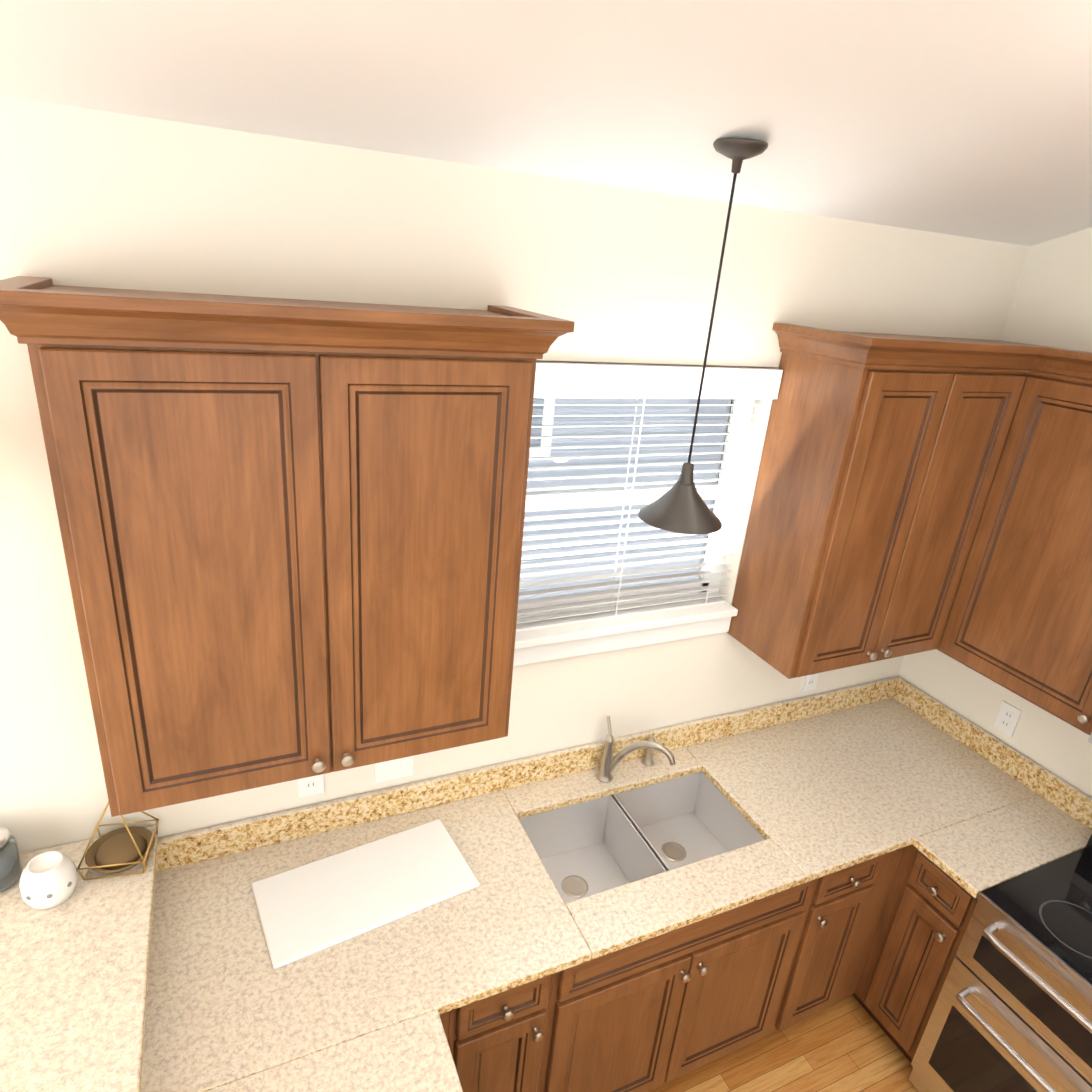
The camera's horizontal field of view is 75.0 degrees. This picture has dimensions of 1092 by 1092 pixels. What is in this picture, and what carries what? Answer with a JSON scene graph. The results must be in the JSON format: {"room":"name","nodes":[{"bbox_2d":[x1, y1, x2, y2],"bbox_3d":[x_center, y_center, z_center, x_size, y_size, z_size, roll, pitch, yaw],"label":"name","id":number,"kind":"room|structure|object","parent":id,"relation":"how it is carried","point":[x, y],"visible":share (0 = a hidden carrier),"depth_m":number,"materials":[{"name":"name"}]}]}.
{"room":"kitchen","nodes":[
{"label":"kitchen","id":0,"kind":"room"},
{"bbox_2d":[0,96,1029,853],"bbox_3d":[-1.679,0.490,1.610,7.410,2.770,0.140,-5,24,-24],"label":"wall","id":1,"kind":"structure","parent":0,"point":[96,198],"depth_m":1.77,"materials":[{"name":"beige paint"}]},
{"bbox_2d":[0,276,574,816],"bbox_3d":[-0.531,0.000,1.640,1.032,1.078,0.383,-5,24,-24],"label":"upper cabinet","id":2,"kind":"object","parent":1,"relation":"attached to","point":[292,536],"visible":1,"depth_m":1.46,"materials":[{"name":"brown wood"}]},
{"bbox_2d":[297,774,323,797],"bbox_3d":[-0.691,0.683,2.089,0.072,0.118,0.007,-5,24,-24],"label":"electrical outlet plate","id":3,"kind":"object","parent":1,"relation":"attached to","point":[313,785],"depth_m":2.10,"materials":[{"name":"white plastic"}]},
{"bbox_2d":[375,756,412,782],"bbox_3d":[-0.466,0.669,2.191,0.118,0.118,0.010,-5,24,-24],"label":"electrical outlet plate","id":4,"kind":"object","parent":1,"relation":"attached to","point":[402,767],"depth_m":2.20,"materials":[{"name":"white plastic"}]},
{"bbox_2d":[513,596,737,665],"bbox_3d":[0.227,0.288,2.386,0.931,0.103,0.118,-5,24,-24],"label":"window sill","id":5,"kind":"structure","parent":1,"relation":"attached to","point":[564,641],"depth_m":2.35,"materials":[{"name":"white wood"}]},
{"bbox_2d":[517,398,754,617],"bbox_3d":[0.231,-0.163,2.290,0.933,0.856,0.055,-5,24,-24],"label":"window","id":6,"kind":"structure","parent":1,"relation":"in","point":[574,420],"depth_m":2.29,"materials":[{"name":"white"}]},
{"bbox_2d":[516,360,782,631],"bbox_3d":[0.266,-0.138,2.218,0.929,0.841,0.084,-5,24,-24],"label":"window blinds","id":7,"kind":"object","parent":6,"relation":"attached to","point":[568,379],"visible":0.65,"depth_m":2.21,"materials":[{"name":"white plastic"}]},
{"bbox_2d":[801,673,818,691],"bbox_3d":[1.079,0.534,2.889,0.072,0.118,0.007,-5,24,-24],"label":"electrical outlet plate","id":8,"kind":"object","parent":1,"relation":"attached to","point":[810,681],"depth_m":2.89,"materials":[{"name":"white plastic"}]},
{"bbox_2d":[727,323,1038,678],"bbox_3d":[1.088,-0.144,2.390,0.700,1.065,0.346,-5,24,-24],"label":"upper cabinet","id":9,"kind":"object","parent":1,"relation":"attached to","point":[913,494],"depth_m":2.22,"materials":[{"name":"brown wood"}]},
{"bbox_2d":[0,0,1091,245],"bbox_3d":[-0.192,-0.669,-1.921,7.410,2.210,6.410,-5,24,-24],"label":"ceiling","id":10,"kind":"structure","parent":0,"point":[966,118],"depth_m":1.35,"materials":[{"name":"white paint"}]},
{"bbox_2d":[638,138,767,533],"bbox_3d":[0.403,-0.493,1.778,0.228,0.907,0.228,-5,24,-24],"label":"light","id":11,"kind":"object","parent":10,"relation":"hanging from","point":[680,506],"visible":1,"depth_m":1.86,"materials":[{"name":"grey metal"}]},
{"bbox_2d":[648,995,918,1091],"bbox_3d":[-0.517,2.970,-0.485,7.410,0.100,6.410,-5,24,-24],"label":"floor","id":12,"kind":"structure","parent":0,"point":[846,1044],"depth_m":2.55,"materials":[{"name":"brown wood"}]},
{"bbox_2d":[440,969,567,1091],"bbox_3d":[-0.264,1.394,2.219,0.285,0.884,0.640,-5,24,-24],"label":"base cabinet","id":13,"kind":"object","parent":12,"relation":"on","point":[505,1041],"depth_m":1.88,"materials":[{"name":"brown wood"}]},
{"bbox_2d":[548,894,811,1091],"bbox_3d":[0.271,1.458,2.509,0.915,0.640,0.640,-5,24,-24],"label":"base cabinet","id":14,"kind":"object","parent":12,"relation":"on","point":[650,1014],"depth_m":2.16,"materials":[{"name":"brown wood"}]},
{"bbox_2d":[776,849,899,1027],"bbox_3d":[0.835,1.296,2.714,0.305,0.884,0.640,-5,24,-24],"label":"base cabinet","id":15,"kind":"object","parent":12,"relation":"on","point":[840,907],"depth_m":2.43,"materials":[{"name":"brown wood"}]},
{"bbox_2d":[852,844,977,1062],"bbox_3d":[1.384,1.296,2.839,0.674,0.884,0.891,-5,24,-24],"label":"base cabinet","id":16,"kind":"object","parent":12,"relation":"on","point":[928,910],"visible":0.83,"depth_m":2.42,"materials":[{"name":"brown wood"}]},
{"bbox_2d":[909,834,1091,1091],"bbox_3d":[1.711,1.467,2.082,0.708,1.174,0.755,-5,24,-24],"label":"range","id":17,"kind":"object","parent":12,"relation":"on","point":[1012,1011],"visible":1,"depth_m":2.11,"materials":[{"name":"silver metal"}]},
{"bbox_3d":[-0.112,1.974,0.784,0.635,0.884,3.601,-5,24,-24],"label":"base cabinet","id":18,"kind":"object","parent":12,"relation":"on","visible":0},
{"bbox_2d":[0,787,467,1091],"bbox_3d":[-0.277,1.505,0.478,1.110,0.179,3.637,-5,24,-24],"label":"countertop","id":19,"kind":"structure","parent":18,"relation":"on","point":[160,974],"depth_m":1.65,"materials":[{"name":"beige stone"}]},
{"bbox_2d":[0,826,22,892],"bbox_3d":[-1.332,0.753,1.710,0.104,0.135,0.104,-5,24,-24],"label":"candle jar","id":20,"kind":"object","parent":19,"relation":"on","point":[11,868],"visible":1,"depth_m":1.70,"materials":[{"name":"clear glass"}]},
{"bbox_2d":[19,851,77,909],"bbox_3d":[-1.183,0.792,1.692,0.115,0.102,0.115,-5,24,-24],"label":"ceramic jar","id":21,"kind":"object","parent":19,"relation":"on","point":[48,879],"visible":1,"depth_m":1.66,"materials":[{"name":"white ceramic"}]},
{"bbox_2d":[77,800,158,880],"bbox_3d":[-1.082,0.704,1.792,0.154,0.203,0.154,-1,22,-16],"label":"terrarium","id":22,"kind":"object","parent":19,"relation":"on","point":[125,848],"visible":0.81,"depth_m":1.80,"materials":[{"name":"brown metal"}]},
{"bbox_2d":[392,676,1056,1003],"bbox_3d":[0.660,0.852,2.408,2.277,0.132,0.697,-5,24,-24],"label":"countertop","id":23,"kind":"structure","parent":18,"relation":"on","point":[836,780],"depth_m":2.40,"materials":[{"name":"beige stone"}]},
{"bbox_2d":[251,819,479,968],"bbox_3d":[-0.499,0.945,1.986,0.560,0.012,0.285,-8,25,-31],"label":"cutting board","id":24,"kind":"object","parent":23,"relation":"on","point":[315,907],"visible":1,"depth_m":1.96,"materials":[{"name":"white plastic"}]},
{"bbox_2d":[596,716,675,782],"bbox_3d":[0.301,0.724,2.437,0.195,0.225,0.219,-5,24,-24],"label":"kitchen faucet","id":25,"kind":"object","parent":23,"relation":"on","point":[609,763],"visible":1,"depth_m":2.44,"materials":[{"name":"silver metal"}]},
{"bbox_2d":[519,772,764,903],"bbox_3d":[0.302,1.031,2.350,0.764,0.214,0.394,-5,24,-24],"label":"undermount sink","id":26,"kind":"object","parent":23,"relation":"in","point":[591,847],"visible":0.6,"depth_m":2.47,"materials":[{"name":"silver metal"}]},
{"bbox_2d":[643,737,655,765],"bbox_3d":[0.378,0.740,2.576,0.044,0.108,0.044,-5,24,-24],"label":"sprayer","id":27,"kind":"object","parent":23,"relation":"on","point":[648,760],"visible":0.77,"depth_m":2.58,"materials":[{"name":"silver metal"}]},
{"bbox_2d":[920,776,1091,897],"bbox_3d":[1.566,0.952,2.359,0.687,0.132,0.198,-5,24,-24],"label":"countertop","id":28,"kind":"structure","parent":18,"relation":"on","point":[983,847],"depth_m":2.40,"materials":[{"name":"beige stone"}]},
{"bbox_2d":[899,227,1091,796],"bbox_3d":[2.993,0.379,0.094,0.140,4.860,6.410,-5,24,-24],"label":"wall","id":29,"kind":"structure","parent":0,"point":[1052,305],"depth_m":2.53,"materials":[{"name":"beige paint"}]},
{"bbox_2d":[993,701,1021,737],"bbox_3d":[1.759,0.659,2.711,0.007,0.118,0.072,-5,24,-24],"label":"electrical outlet plate","id":30,"kind":"object","parent":29,"relation":"attached to","point":[1007,718],"depth_m":2.71,"materials":[{"name":"white plastic"}]},
{"bbox_2d":[939,347,1091,734],"bbox_3d":[1.726,-0.024,2.229,0.347,1.065,0.568,-5,24,-24],"label":"upper cabinet","id":31,"kind":"object","parent":29,"relation":"attached to","point":[1021,619],"depth_m":2.22,"materials":[{"name":"brown wood"}]},
{"bbox_2d":[1087,732,1091,743],"bbox_3d":[1.905,0.503,1.754,0.491,0.440,0.754,-5,24,-24],"label":"over-the-range microwave","id":32,"kind":"object","parent":31,"relation":"attached to","point":[1090,740],"visible":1,"depth_m":2.06,"materials":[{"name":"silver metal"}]}
]}

